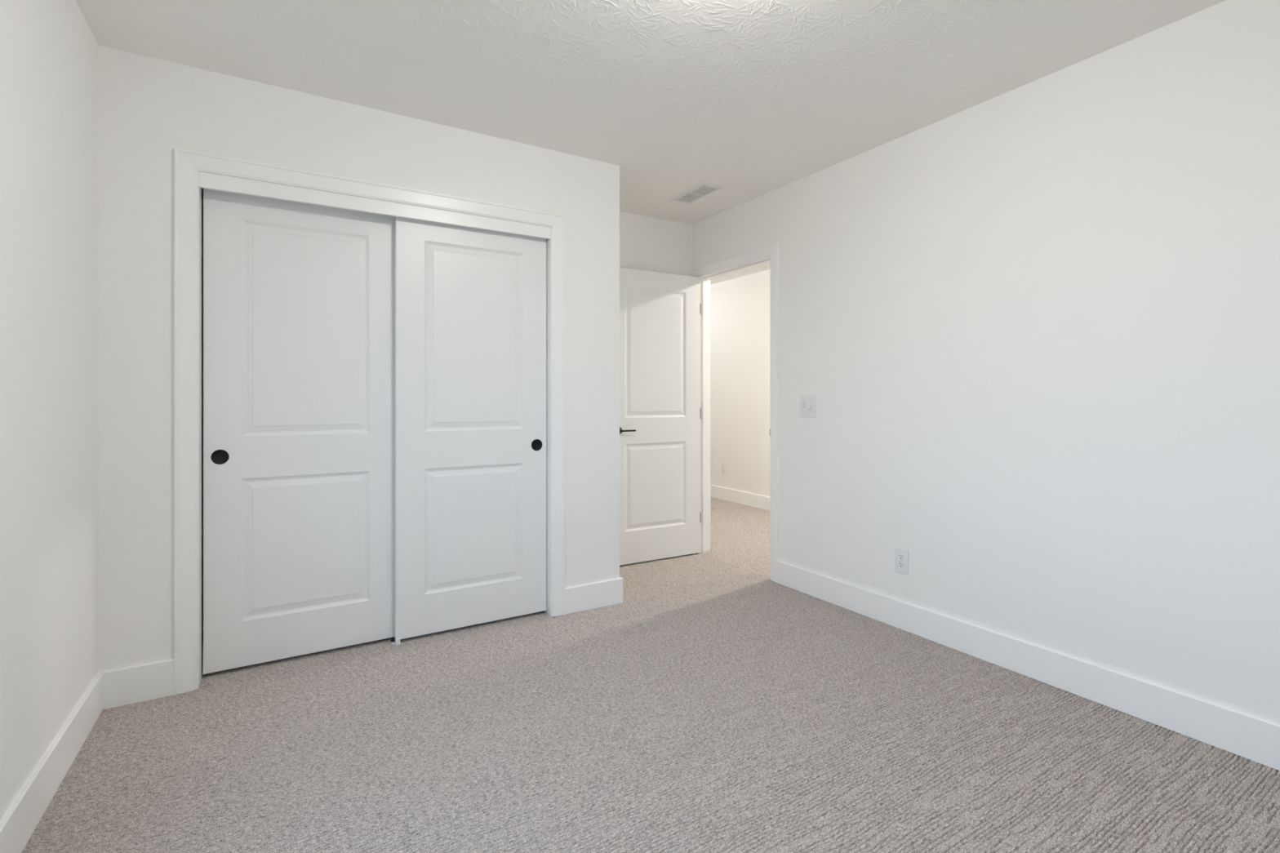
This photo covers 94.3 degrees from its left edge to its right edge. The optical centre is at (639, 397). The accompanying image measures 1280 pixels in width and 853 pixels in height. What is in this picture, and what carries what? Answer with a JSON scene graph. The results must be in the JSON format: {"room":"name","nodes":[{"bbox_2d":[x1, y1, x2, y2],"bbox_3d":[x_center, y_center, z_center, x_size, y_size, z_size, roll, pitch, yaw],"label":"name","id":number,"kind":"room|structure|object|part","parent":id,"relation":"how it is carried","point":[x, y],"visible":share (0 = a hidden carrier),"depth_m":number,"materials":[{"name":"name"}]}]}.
{"room":"empty bedroom","nodes":[
{"label":"empty bedroom","id":0,"kind":"room"},
{"bbox_2d":[0,0,98,820],"bbox_3d":[-1.317,-0.089,0.929,0.150,2.470,4.493,0,0,-31],"label":"wall","id":1,"kind":"structure","parent":0,"point":[49,51],"depth_m":1.68,"materials":[{"name":"white paint"}]},
{"bbox_2d":[0,671,102,852],"bbox_3d":[-1.071,1.077,0.681,0.014,0.137,3.515,0,0,-31],"label":"baseboard","id":2,"kind":"structure","parent":1,"relation":"attached to","point":[20,821],"depth_m":1.67,"materials":[{"name":"white wood"}]},
{"bbox_2d":[98,44,619,671],"bbox_3d":[-1.080,-0.089,2.798,2.192,2.470,0.115,0,0,-31],"label":"wall","id":3,"kind":"structure","parent":0,"point":[149,108],"depth_m":2.33,"materials":[{"name":"white paint"}]},
{"bbox_2d":[102,658,173,709],"bbox_3d":[-1.883,1.077,2.236,0.208,0.137,0.014,0,0,-31],"label":"baseboard","id":4,"kind":"structure","parent":3,"relation":"attached to","point":[146,682],"depth_m":2.23,"materials":[{"name":"white wood"}]},
{"bbox_2d":[202,188,395,674],"bbox_3d":[-1.464,0.132,2.622,0.750,1.989,0.039,0,0,-31],"label":"door","id":5,"kind":"structure","parent":3,"relation":"in","point":[299,298],"depth_m":2.58,"materials":[{"name":"white wood"}]},
{"bbox_3d":[-1.727,0.246,2.443,0.061,0.061,0.005,0,0,-31],"label":"finger pull","id":6,"kind":"part","parent":5,"relation":"part of","materials":[{"name":"black metal"}]},
{"bbox_2d":[173,147,564,695],"bbox_3d":[-1.131,0.093,2.769,1.632,2.105,0.152,0,0,-31],"label":"door frame","id":7,"kind":"structure","parent":3,"relation":"attached to","point":[194,171],"depth_m":2.40,"materials":[{"name":"white wood"}]},
{"bbox_3d":[-1.764,0.093,2.307,0.070,2.105,0.016,0,0,-31],"label":"casing","id":8,"kind":"part","parent":7,"relation":"part of","materials":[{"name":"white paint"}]},
{"bbox_3d":[-1.096,-0.924,2.711,1.632,0.070,0.016,0,0,-31],"label":"head casing","id":9,"kind":"part","parent":7,"relation":"part of","materials":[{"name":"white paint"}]},
{"bbox_3d":[-0.428,0.093,3.116,0.070,2.105,0.016,0,0,-31],"label":"casing","id":10,"kind":"part","parent":7,"relation":"part of","materials":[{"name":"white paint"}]},
{"bbox_2d":[395,216,546,639],"bbox_3d":[-0.820,0.132,2.960,0.750,1.989,0.039,0,0,-31],"label":"door","id":11,"kind":"structure","parent":3,"relation":"in","point":[470,303],"depth_m":2.92,"materials":[{"name":"white wood"}]},
{"bbox_3d":[-0.539,0.250,3.110,0.061,0.061,0.005,0,0,-31],"label":"finger pull","id":12,"kind":"part","parent":11,"relation":"part of","materials":[{"name":"black metal"}]},
{"bbox_2d":[564,577,622,614],"bbox_3d":[-0.427,1.077,3.523,0.353,0.137,0.708,0,0,-31],"label":"baseboard","id":13,"kind":"structure","parent":3,"relation":"attached to","point":[581,597],"depth_m":3.22,"materials":[{"name":"white wood"}]},
{"bbox_2d":[22,497,1279,852],"bbox_3d":[0.051,1.205,3.409,5.160,0.123,7.420,0,0,-31],"label":"floor","id":14,"kind":"structure","parent":0,"point":[721,706],"depth_m":1.93,"materials":[{"name":"carpet"}]},
{"bbox_2d":[390,637,399,644],"bbox_3d":[-1.147,1.133,2.782,0.034,0.026,0.090,0,0,-31],"label":"floor guide","id":15,"kind":"object","parent":14,"relation":"on","point":[394,642],"visible":1,"depth_m":2.75,"materials":[{"name":"white plastic"}]},
{"bbox_2d":[75,0,1226,284],"bbox_3d":[0.051,-1.353,3.409,5.160,0.122,7.420,0,0,-31],"label":"ceiling","id":16,"kind":"structure","parent":0,"point":[752,99],"depth_m":2.27,"materials":[{"name":"white paint"}]},
{"bbox_2d":[669,182,724,204],"bbox_3d":[0.357,-1.345,3.765,0.160,0.118,0.376,0,0,-31],"label":"ceiling vent","id":17,"kind":"object","parent":16,"relation":"in","point":[703,189],"visible":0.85,"depth_m":3.75,"materials":[{"name":"white metal"}]},
{"bbox_2d":[710,269,769,497],"bbox_3d":[1.878,-0.089,5.229,0.150,2.470,6.200,0,0,-31],"label":"wall","id":18,"kind":"structure","parent":0,"point":[740,307],"depth_m":6.40,"materials":[{"name":"white paint"}]},
{"bbox_2d":[721,463,725,475],"bbox_3d":[0.935,0.805,6.634,0.008,0.121,0.074,0,0,-31],"label":"power outlet","id":19,"kind":"object","parent":18,"relation":"attached to","point":[723,465],"visible":1,"depth_m":6.63,"materials":[{"name":"white plastic"}]},
{"bbox_2d":[710,484,769,511],"bbox_3d":[1.816,1.077,5.174,0.014,0.137,5.930,0,0,-31],"label":"baseboard","id":20,"kind":"structure","parent":18,"relation":"attached to","point":[759,501],"depth_m":6.37,"materials":[{"name":"white wood"}]},
{"bbox_2d":[691,0,1279,724],"bbox_3d":[0.795,-0.089,3.889,0.118,2.470,7.370,0,0,-31],"label":"wall","id":21,"kind":"structure","parent":0,"point":[1033,328],"depth_m":2.32,"materials":[{"name":"white paint"}]},
{"bbox_2d":[619,267,700,565],"bbox_3d":[0.124,0.128,4.145,0.762,2.012,0.102,0,0,-30],"label":"door","id":22,"kind":"structure","parent":21,"relation":"in","point":[660,313],"depth_m":4.16,"materials":[{"name":"white wood"}]},
{"bbox_3d":[-0.079,0.225,3.976,0.118,0.011,0.014,0,0,-30],"label":"lever","id":23,"kind":"part","parent":22,"relation":"part of","materials":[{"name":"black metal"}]},
{"bbox_2d":[689,242,778,582],"bbox_3d":[0.675,0.093,4.088,0.151,2.105,0.908,0,0,-31],"label":"door frame","id":24,"kind":"structure","parent":21,"relation":"attached to","point":[768,254],"depth_m":3.89,"materials":[{"name":"white wood"}]},
{"bbox_3d":[0.401,0.096,4.412,0.016,2.099,0.070,0,0,-31],"label":"casing","id":25,"kind":"part","parent":24,"relation":"part of","materials":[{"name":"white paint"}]},
{"bbox_3d":[0.618,-0.918,4.053,0.016,0.070,0.908,0,0,-31],"label":"head casing","id":26,"kind":"part","parent":24,"relation":"part of","materials":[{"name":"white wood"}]},
{"bbox_3d":[0.835,0.096,3.695,0.016,2.099,0.070,0,0,-31],"label":"casing","id":27,"kind":"part","parent":24,"relation":"part of","materials":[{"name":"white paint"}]},
{"bbox_2d":[800,395,815,417],"bbox_3d":[0.974,0.052,3.461,0.021,0.127,0.121,0,0,-31],"label":"light switch","id":28,"kind":"object","parent":21,"relation":"attached to","point":[807,402],"visible":1,"depth_m":3.46,"materials":[{"name":"white plastic"}]},
{"bbox_2d":[894,546,908,574],"bbox_3d":[1.297,0.810,2.940,0.008,0.121,0.074,0,0,-31],"label":"power outlet","id":29,"kind":"object","parent":21,"relation":"attached to","point":[901,555],"visible":1,"depth_m":2.94,"materials":[{"name":"white plastic"}]},
{"bbox_2d":[897,561,904,568],"bbox_3d":[1.294,0.830,2.938,0.003,0.028,0.034,0,0,-31],"label":"receptacle","id":30,"kind":"object","parent":29,"relation":"attached to","point":[900,564],"depth_m":2.94,"materials":[{"name":"white plastic"}]},
{"bbox_2d":[897,553,904,559],"bbox_3d":[1.294,0.790,2.938,0.003,0.028,0.034,0,0,-31],"label":"receptacle","id":31,"kind":"object","parent":29,"relation":"attached to","point":[900,556],"depth_m":2.94,"materials":[{"name":"white plastic"}]},
{"bbox_2d":[777,560,1279,770],"bbox_3d":[1.712,1.077,2.248,0.014,0.137,3.313,0,0,-31],"label":"baseboard","id":32,"kind":"structure","parent":21,"relation":"attached to","point":[1251,737],"depth_m":2.31,"materials":[{"name":"white wood"}]}
]}

